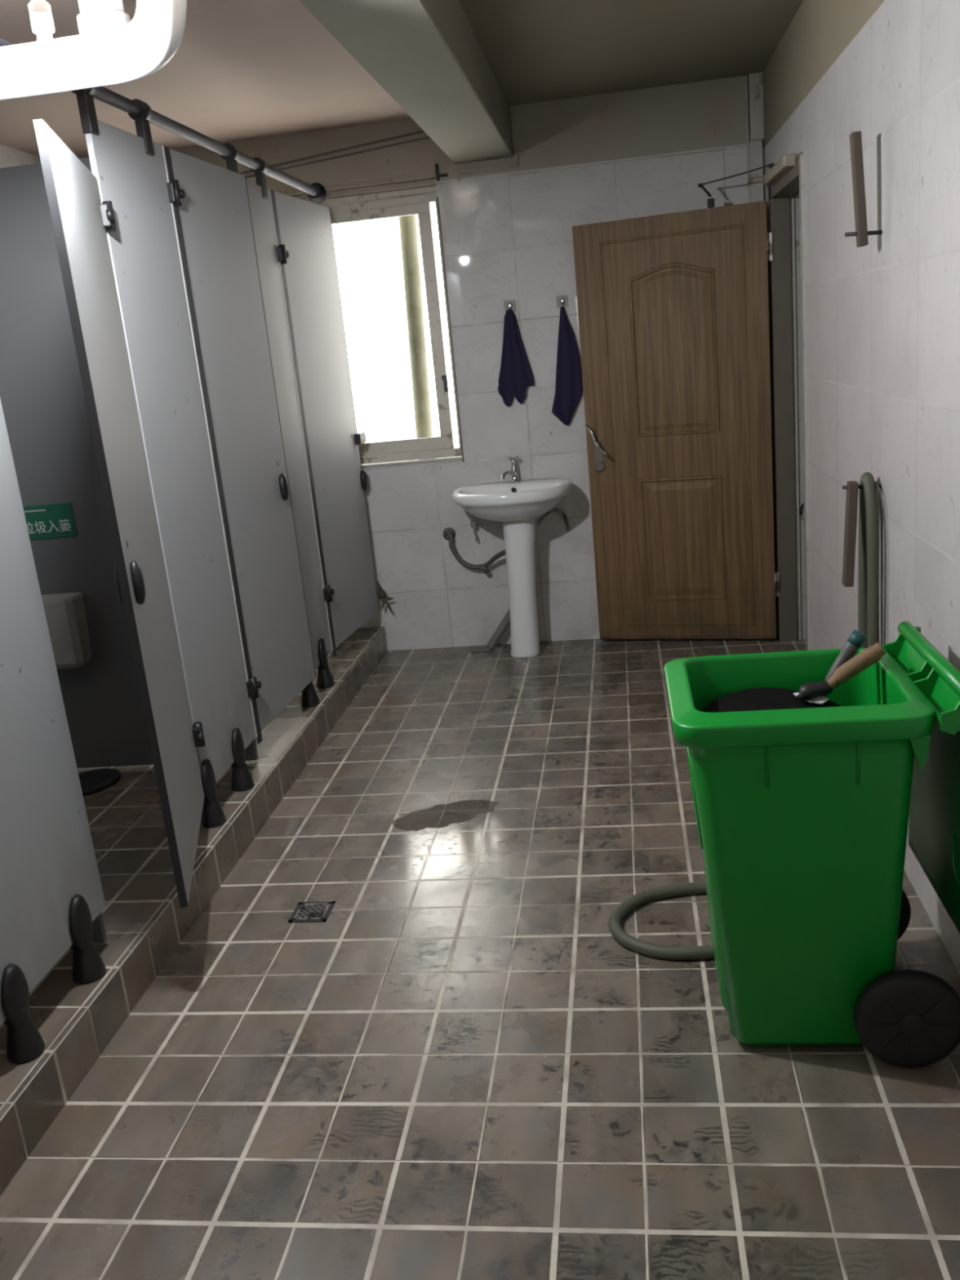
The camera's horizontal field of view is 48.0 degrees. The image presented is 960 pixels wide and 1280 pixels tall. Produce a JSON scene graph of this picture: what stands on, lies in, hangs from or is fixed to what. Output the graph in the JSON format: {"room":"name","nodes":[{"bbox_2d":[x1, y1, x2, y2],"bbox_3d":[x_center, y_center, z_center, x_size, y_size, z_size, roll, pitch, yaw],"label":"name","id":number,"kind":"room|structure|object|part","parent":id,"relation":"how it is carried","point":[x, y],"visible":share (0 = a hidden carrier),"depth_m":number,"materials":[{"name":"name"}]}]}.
{"room":"public restroom","nodes":[
{"label":"public restroom","id":0,"kind":"room"},
{"bbox_2d":[0,144,40,168],"bbox_3d":[-2.452,-0.159,2.389,0.200,2.795,6.905,-3,15,8],"label":"wall","id":1,"kind":"structure","parent":0,"point":[9,157],"depth_m":4.90,"materials":[{"name":"tile"}]},
{"bbox_2d":[0,0,803,158],"bbox_3d":[-0.278,-1.593,1.726,4.850,0.100,7.345,-3,15,8],"label":"ceiling","id":2,"kind":"structure","parent":0,"point":[238,70],"depth_m":4.12,"materials":[{"name":"paint"}]},
{"bbox_2d":[27,0,64,80],"bbox_3d":[-0.893,-1.359,2.140,0.056,0.452,0.056,-3,15,8],"label":"bulb","id":3,"kind":"object","parent":2,"relation":"hanging from","point":[49,63],"visible":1,"depth_m":2.17,"materials":[{"name":"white glass"}]},
{"bbox_3d":[-0.876,-1.185,2.188,0.056,0.090,0.056,-3,15,8],"label":"bulb","id":4,"kind":"part","parent":3,"relation":"part of","materials":[{"name":"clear glass"}]},
{"bbox_2d":[0,0,186,100],"bbox_3d":[-1.513,-1.397,2.437,1.787,0.420,0.124,-3,15,8],"label":"ceiling light","id":5,"kind":"object","parent":2,"relation":"attached to","point":[135,50],"visible":0.94,"depth_m":2.35,"materials":[{"name":"white plastic"}]},
{"bbox_2d":[76,0,130,34],"bbox_3d":[-0.889,-1.544,2.495,0.120,0.285,0.120,-3,15,8],"label":"bulb","id":6,"kind":"object","parent":2,"relation":"attached to","point":[95,15],"visible":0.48,"depth_m":2.47,"materials":[{"name":"white glass"}]},
{"bbox_2d":[298,0,513,164],"bbox_3d":[-0.404,-1.426,1.769,0.280,0.221,6.905,-3,15,8],"label":"ceiling beam","id":7,"kind":"structure","parent":2,"relation":"attached to","point":[427,55],"depth_m":3.38,"materials":[{"name":"paint"}]},
{"bbox_2d":[173,75,764,650],"bbox_3d":[0.274,-1.272,5.471,4.850,2.795,0.240,-3,15,8],"label":"wall","id":8,"kind":"structure","parent":0,"point":[507,233],"depth_m":5.23,"materials":[{"name":"tile"}]},
{"bbox_2d":[239,130,424,174],"bbox_3d":[-0.745,-2.328,5.164,1.246,0.125,0.010,-3,15,8],"label":"cable","id":9,"kind":"object","parent":8,"relation":"attached to","point":[420,131],"visible":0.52,"depth_m":5.15,"materials":[{"name":"black plastic"}]},
{"bbox_2d":[245,136,430,178],"bbox_3d":[-0.742,-2.300,5.172,1.246,0.116,0.008,-3,15,8],"label":"cable","id":10,"kind":"object","parent":8,"relation":"attached to","point":[427,137],"visible":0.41,"depth_m":5.15,"materials":[{"name":"black plastic"}]},
{"bbox_2d":[434,163,447,181],"bbox_3d":[-0.184,-2.224,5.119,0.055,0.075,0.020,-3,15,8],"label":"wall bracket","id":11,"kind":"object","parent":8,"relation":"attached to","point":[437,171],"visible":1,"depth_m":5.12,"materials":[{"name":"black metal"}]},
{"bbox_2d":[436,196,464,462],"bbox_3d":[-0.144,-1.515,5.330,0.008,1.265,0.016,-3,15,8],"label":"trim","id":12,"kind":"structure","parent":8,"relation":"attached to","point":[437,202],"depth_m":5.32,"materials":[{"name":"paint"}]},
{"bbox_2d":[442,527,505,573],"bbox_3d":[-0.016,-0.456,5.548,0.381,0.249,0.067,2,17,25],"label":"hose","id":13,"kind":"object","parent":8,"relation":"attached to","point":[449,533],"visible":0.98,"depth_m":5.57,"materials":[{"name":"metal"}]},
{"bbox_2d":[442,527,455,540],"bbox_3d":[-0.162,-0.548,5.592,0.068,0.068,0.030,-3,15,8],"label":"wall outlet","id":14,"kind":"object","parent":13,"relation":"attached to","point":[449,533],"depth_m":5.59,"materials":[{"name":"metal"}]},
{"bbox_2d":[471,521,477,541],"bbox_3d":[-0.026,-0.564,5.557,0.030,0.098,0.056,-3,15,8],"label":"valve","id":15,"kind":"object","parent":8,"relation":"attached to","point":[473,524],"visible":1,"depth_m":5.53,"materials":[{"name":"metal"}]},
{"bbox_2d":[456,105,518,180],"bbox_3d":[0.025,-2.334,5.066,0.295,0.295,0.012,-3,15,8],"label":"duct","id":16,"kind":"object","parent":8,"relation":"attached to","point":[515,164],"visible":1,"depth_m":5.07,"materials":[{"name":"paint"}]},
{"bbox_2d":[503,299,515,312],"bbox_3d":[0.145,-1.625,5.243,0.056,0.056,0.032,-3,15,8],"label":"wall hook","id":17,"kind":"object","parent":8,"relation":"attached to","point":[508,304],"visible":1,"depth_m":5.25,"materials":[{"name":"silver metal"}]},
{"bbox_2d":[497,309,534,406],"bbox_3d":[0.165,-1.385,5.296,0.183,0.462,0.026,-3,15,8],"label":"towel","id":18,"kind":"object","parent":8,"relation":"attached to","point":[516,375],"visible":1,"depth_m":5.30,"materials":[{"name":"blue fabric"}]},
{"bbox_2d":[537,508,569,531],"bbox_3d":[0.371,-0.601,5.468,0.181,0.125,0.024,-11,16,-20],"label":"supply hose","id":19,"kind":"object","parent":8,"relation":"attached to","point":[561,512],"visible":0.98,"depth_m":5.46,"materials":[{"name":"metal"}]},
{"bbox_2d":[555,294,568,307],"bbox_3d":[0.397,-1.637,5.208,0.056,0.056,0.032,-3,15,8],"label":"wall hook","id":20,"kind":"object","parent":8,"relation":"attached to","point":[562,300],"visible":1,"depth_m":5.22,"materials":[{"name":"silver metal"}]},
{"bbox_2d":[551,306,582,425],"bbox_3d":[0.414,-1.337,5.280,0.158,0.567,0.023,-3,15,8],"label":"towel","id":21,"kind":"object","parent":8,"relation":"attached to","point":[568,387],"visible":1,"depth_m":5.29,"materials":[{"name":"blue fabric"}]},
{"bbox_2d":[572,200,779,639],"bbox_3d":[0.953,-0.971,5.171,0.908,2.023,0.101,0,16,19],"label":"door","id":22,"kind":"structure","parent":8,"relation":"in","point":[673,308],"depth_m":5.16,"materials":[{"name":"brown wood"}]},
{"bbox_3d":[0.583,-0.968,5.280,0.133,0.186,0.061,0,16,19],"label":"handle","id":23,"kind":"part","parent":22,"relation":"part of","materials":[{"name":"silver metal"}]},
{"bbox_3d":[0.590,-0.890,5.328,0.054,0.122,0.012,0,16,19],"label":"keyhole plate","id":24,"kind":"part","parent":22,"relation":"part of","materials":[{"name":"paint"}]},
{"bbox_3d":[0.914,-1.361,5.072,0.400,0.785,0.008,0,16,19],"label":"panel","id":25,"kind":"part","parent":22,"relation":"part of","materials":[{"name":"brown wood"}]},
{"bbox_3d":[0.955,-0.967,5.181,0.665,1.865,0.005,0,16,19],"label":"border moulding","id":26,"kind":"part","parent":22,"relation":"part of","materials":[{"name":"brown wood"}]},
{"bbox_3d":[0.999,-0.494,5.310,0.400,0.620,0.008,0,16,19],"label":"panel","id":27,"kind":"part","parent":22,"relation":"part of","materials":[{"name":"brown wood"}]},
{"bbox_2d":[697,153,796,208],"bbox_3d":[1.181,-1.922,4.487,0.236,0.115,0.818,-9,16,-11],"label":"door closer","id":28,"kind":"object","parent":22,"relation":"attached to","point":[777,171],"depth_m":4.41,"materials":[{"name":"silver metal"}]},
{"bbox_3d":[1.128,-1.971,4.684,0.078,0.115,0.426,-15,18,-32],"label":"closer arm","id":29,"kind":"part","parent":28,"relation":"part of"},
{"bbox_2d":[745,71,764,203],"bbox_3d":[1.255,-2.269,4.908,0.074,0.561,0.055,-3,15,8],"label":"duct","id":30,"kind":"object","parent":8,"relation":"attached to","point":[754,82],"visible":0.8,"depth_m":4.88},
{"bbox_2d":[0,633,959,1279],"bbox_3d":[0.728,0.942,2.358,3.335,0.100,7.005,-3,15,8],"label":"floor","id":31,"kind":"structure","parent":0,"point":[461,1071],"depth_m":2.41,"materials":[{"name":"tile"}]},
{"bbox_2d":[0,626,387,1195],"bbox_3d":[-1.573,1.025,2.618,1.335,0.235,6.905,-3,15,8],"label":"platform","id":32,"kind":"object","parent":31,"relation":"on","point":[126,820],"visible":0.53,"depth_m":3.13,"materials":[{"name":"tile"}]},
{"bbox_2d":[0,398,106,1064],"bbox_3d":[-1.078,-0.149,2.280,0.080,2.105,0.510,-3,15,8],"label":"partition panel","id":33,"kind":"object","parent":32,"relation":"on","point":[51,895],"visible":1,"depth_m":2.47,"materials":[{"name":"grey laminate"}]},
{"bbox_2d":[78,768,119,795],"bbox_3d":[-1.422,0.517,3.939,0.200,0.016,0.240,-3,15,8],"label":"drain cover","id":34,"kind":"object","parent":32,"relation":"on","point":[91,781],"visible":0.64,"depth_m":3.96,"materials":[{"name":"black plastic"}]},
{"bbox_2d":[92,911,106,942],"bbox_3d":[-1.683,-0.187,2.611,1.240,2.093,0.018,-3,15,8],"label":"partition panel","id":35,"kind":"structure","parent":32,"relation":"on","point":[100,935],"depth_m":2.79,"materials":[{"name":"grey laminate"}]},
{"bbox_2d":[0,156,257,768],"bbox_3d":[-1.534,-0.527,3.799,1.240,2.093,0.018,-3,15,8],"label":"wall","id":36,"kind":"structure","parent":32,"relation":"on","point":[42,398],"depth_m":3.75,"materials":[{"name":"grey laminate"}]},
{"bbox_2d":[22,502,77,539],"bbox_3d":[-1.593,-0.416,3.826,0.323,0.120,0.005,-3,15,8],"label":"wall sign","id":37,"kind":"object","parent":36,"relation":"attached to","point":[52,520],"visible":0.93,"depth_m":3.81,"materials":[{"name":"green plastic"}]},
{"bbox_2d":[41,591,92,669],"bbox_3d":[-1.531,-0.027,3.880,0.215,0.262,0.100,-3,15,8],"label":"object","id":38,"kind":"object","parent":36,"relation":"attached to","point":[65,613],"visible":0.55,"depth_m":3.84,"materials":[{"name":"grey plastic"}]},
{"bbox_2d":[84,120,257,828],"bbox_3d":[-0.934,-0.478,3.429,0.080,2.105,0.539,-3,15,8],"label":"partition panel","id":39,"kind":"object","parent":32,"relation":"on","point":[145,255],"visible":0.93,"depth_m":3.40,"materials":[{"name":"grey laminate"}]},
{"bbox_2d":[32,119,205,907],"bbox_3d":[-0.903,-0.297,2.854,0.072,1.835,0.771,-8,15,-9],"label":"door","id":40,"kind":"structure","parent":39,"relation":"attached to","point":[79,220],"depth_m":2.69,"materials":[{"name":"grey laminate"}]},
{"bbox_3d":[-0.863,-0.133,2.589,0.024,0.110,0.052,-8,15,-9],"label":"handle","id":41,"kind":"part","parent":40,"relation":"part of","materials":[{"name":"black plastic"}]},
{"bbox_3d":[-0.822,-0.138,2.596,0.024,0.110,0.052,-8,15,-9],"label":"handle","id":42,"kind":"part","parent":40,"relation":"part of","materials":[{"name":"black plastic"}]},
{"bbox_2d":[0,626,384,1122],"bbox_3d":[-0.926,0.875,2.494,0.004,0.004,6.905,-3,15,8],"label":"trim","id":43,"kind":"structure","parent":32,"relation":"attached to","point":[238,814],"depth_m":2.83,"materials":[{"name":"grey tile"}]},
{"bbox_2d":[246,180,334,707],"bbox_3d":[-0.798,-0.788,4.510,0.080,2.105,0.484,-3,15,8],"label":"partition panel","id":44,"kind":"object","parent":32,"relation":"on","point":[261,209],"visible":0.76,"depth_m":4.57,"materials":[{"name":"grey laminate"}]},
{"bbox_2d":[164,146,315,743],"bbox_3d":[-0.858,-0.685,4.003,0.072,2.025,0.728,-3,16,10],"label":"door","id":45,"kind":"structure","parent":44,"relation":"attached to","point":[211,202],"depth_m":3.96,"materials":[{"name":"grey laminate"}]},
{"bbox_3d":[-0.781,-0.612,4.304,0.024,0.110,0.052,-3,16,10],"label":"handle","id":46,"kind":"part","parent":45,"relation":"part of","materials":[{"name":"black plastic"}]},
{"bbox_2d":[270,190,379,656],"bbox_3d":[-0.704,-1.000,5.094,0.072,2.025,0.806,-2,16,13],"label":"door","id":47,"kind":"structure","parent":44,"relation":"attached to","point":[305,250],"depth_m":5.04,"materials":[{"name":"grey laminate"}]},
{"bbox_3d":[-0.589,-0.816,5.492,0.024,0.110,0.052,-2,16,13],"label":"handle","id":48,"kind":"part","parent":47,"relation":"part of","materials":[{"name":"black plastic"}]},
{"bbox_2d":[377,581,393,612],"bbox_3d":[-0.494,-0.228,5.678,0.089,0.176,0.047,-3,15,8],"label":"sprig","id":49,"kind":"object","parent":47,"relation":"attached to","point":[381,594],"visible":1,"depth_m":5.67,"materials":[{"name":"green plant"}]},
{"bbox_2d":[288,901,335,922],"bbox_3d":[-0.489,0.792,3.141,0.112,0.004,0.112,-3,15,8],"label":"floor drain","id":50,"kind":"object","parent":31,"relation":"on","point":[304,912],"visible":1,"depth_m":3.14,"materials":[{"name":"metal"}]},
{"bbox_2d":[467,609,510,652],"bbox_3d":[0.112,-0.130,5.605,0.378,0.362,0.092,-3,15,8],"label":"pipe","id":51,"kind":"object","parent":31,"relation":"on","point":[505,622],"visible":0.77,"depth_m":5.62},
{"bbox_2d":[452,455,571,657],"bbox_3d":[0.185,-0.396,5.359,0.586,0.989,0.472,-3,15,8],"label":"basin","id":52,"kind":"object","parent":31,"relation":"on","point":[517,504],"visible":1,"depth_m":5.32,"materials":[{"name":"white ceramic"}]},
{"bbox_2d":[500,455,519,482],"bbox_3d":[0.153,-0.847,5.382,0.061,0.129,0.137,3,17,28],"label":"tap","id":53,"kind":"object","parent":52,"relation":"on","point":[513,472],"depth_m":5.40,"materials":[{"name":"silver metal"}]},
{"bbox_3d":[0.158,-0.671,5.284,0.586,0.162,0.472,-3,15,8],"label":"bowl","id":54,"kind":"part","parent":52,"relation":"part of","materials":[{"name":"white ceramic"}]},
{"bbox_2d":[608,471,879,959],"bbox_3d":[0.818,0.172,2.872,1.100,1.093,0.436,-14,17,-28],"label":"hose","id":55,"kind":"object","parent":31,"relation":"on","point":[868,535],"visible":0.5,"depth_m":3.05,"materials":[{"name":"grey rubber"}]},
{"bbox_2d":[663,621,959,1067],"bbox_3d":[0.729,0.444,2.381,0.587,0.842,0.523,-3,15,8],"label":"wheelie bin","id":56,"kind":"object","parent":31,"relation":"on","point":[803,815],"visible":0.99,"depth_m":2.22,"materials":[{"name":"green plastic"}]},
{"bbox_2d":[701,687,839,712],"bbox_3d":[0.636,0.259,2.343,0.316,0.241,0.340,-3,15,8],"label":"bag","id":57,"kind":"object","parent":56,"relation":"in","point":[761,698],"visible":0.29,"depth_m":2.37,"materials":[{"name":"black plastic"}]},
{"bbox_2d":[793,692,828,703],"bbox_3d":[0.719,0.125,2.340,0.044,0.003,0.087,-13,17,-24],"label":"paper scrap","id":58,"kind":"object","parent":57,"relation":"on","point":[820,700],"visible":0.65,"depth_m":2.32,"materials":[{"name":"white paper"}]},
{"bbox_2d":[796,642,886,702],"bbox_3d":[0.774,0.069,2.312,0.192,0.117,0.037,-5,15,1],"label":"tool","id":59,"kind":"object","parent":57,"relation":"on","point":[873,654],"visible":1,"depth_m":2.30,"materials":[{"name":"brown wood"}]},
{"bbox_3d":[0.804,0.056,2.309,0.128,0.097,0.036,-5,15,2],"label":"handle","id":60,"kind":"part","parent":59,"relation":"part of","materials":[{"name":"brown wood"}]},
{"bbox_2d":[823,629,866,697],"bbox_3d":[0.793,0.056,2.360,0.111,0.154,0.034,-8,15,-9],"label":"tool","id":61,"kind":"object","parent":57,"relation":"on","point":[854,642],"visible":0.62,"depth_m":2.34,"materials":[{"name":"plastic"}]},
{"bbox_3d":[0.930,0.072,2.243,0.070,0.092,0.500,-3,15,8],"label":"handle","id":62,"kind":"part","parent":56,"relation":"part of","materials":[{"name":"green plastic"}]},
{"bbox_3d":[0.981,0.302,2.310,0.028,0.546,0.497,-3,15,8],"label":"lid","id":63,"kind":"part","parent":56,"relation":"part of","materials":[{"name":"green plastic"}]},
{"bbox_2d":[763,0,959,973],"bbox_3d":[1.097,-0.368,1.884,0.240,2.795,6.905,-3,15,8],"label":"wall","id":64,"kind":"structure","parent":0,"point":[882,316],"depth_m":2.90,"materials":[{"name":"tile"}]},
{"bbox_2d":[767,152,809,650],"bbox_3d":[1.453,-0.911,4.654,0.252,2.110,0.904,-3,15,8],"label":"door frame","id":65,"kind":"structure","parent":64,"relation":"attached to","point":[785,197],"depth_m":4.96,"materials":[{"name":"paint"}]},
{"bbox_2d":[799,502,804,527],"bbox_3d":[1.554,-0.576,5.134,0.061,0.162,0.011,-3,15,8],"label":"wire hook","id":66,"kind":"object","parent":64,"relation":"attached to","point":[800,513],"visible":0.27,"depth_m":5.12,"materials":[{"name":"black metal"}]},
{"bbox_2d":[841,480,881,586],"bbox_3d":[1.099,-0.306,3.103,0.105,0.304,0.040,-3,15,8],"label":"stick","id":67,"kind":"object","parent":64,"relation":"hanging from","point":[852,487],"visible":1,"depth_m":3.09,"materials":[{"name":"wood"}]},
{"bbox_2d":[844,130,882,247],"bbox_3d":[1.017,-1.196,2.861,0.095,0.286,0.042,-3,15,8],"label":"stick","id":68,"kind":"object","parent":64,"relation":"attached to","point":[861,233],"visible":1,"depth_m":2.85,"materials":[{"name":"wood"}]},
{"bbox_2d":[875,481,886,644],"bbox_3d":[1.157,-0.071,3.116,0.008,0.764,0.094,-4,15,5],"label":"hose","id":69,"kind":"object","parent":64,"relation":"attached to","point":[876,483],"visible":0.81,"depth_m":3.03,"materials":[{"name":"grey rubber"}]}
]}

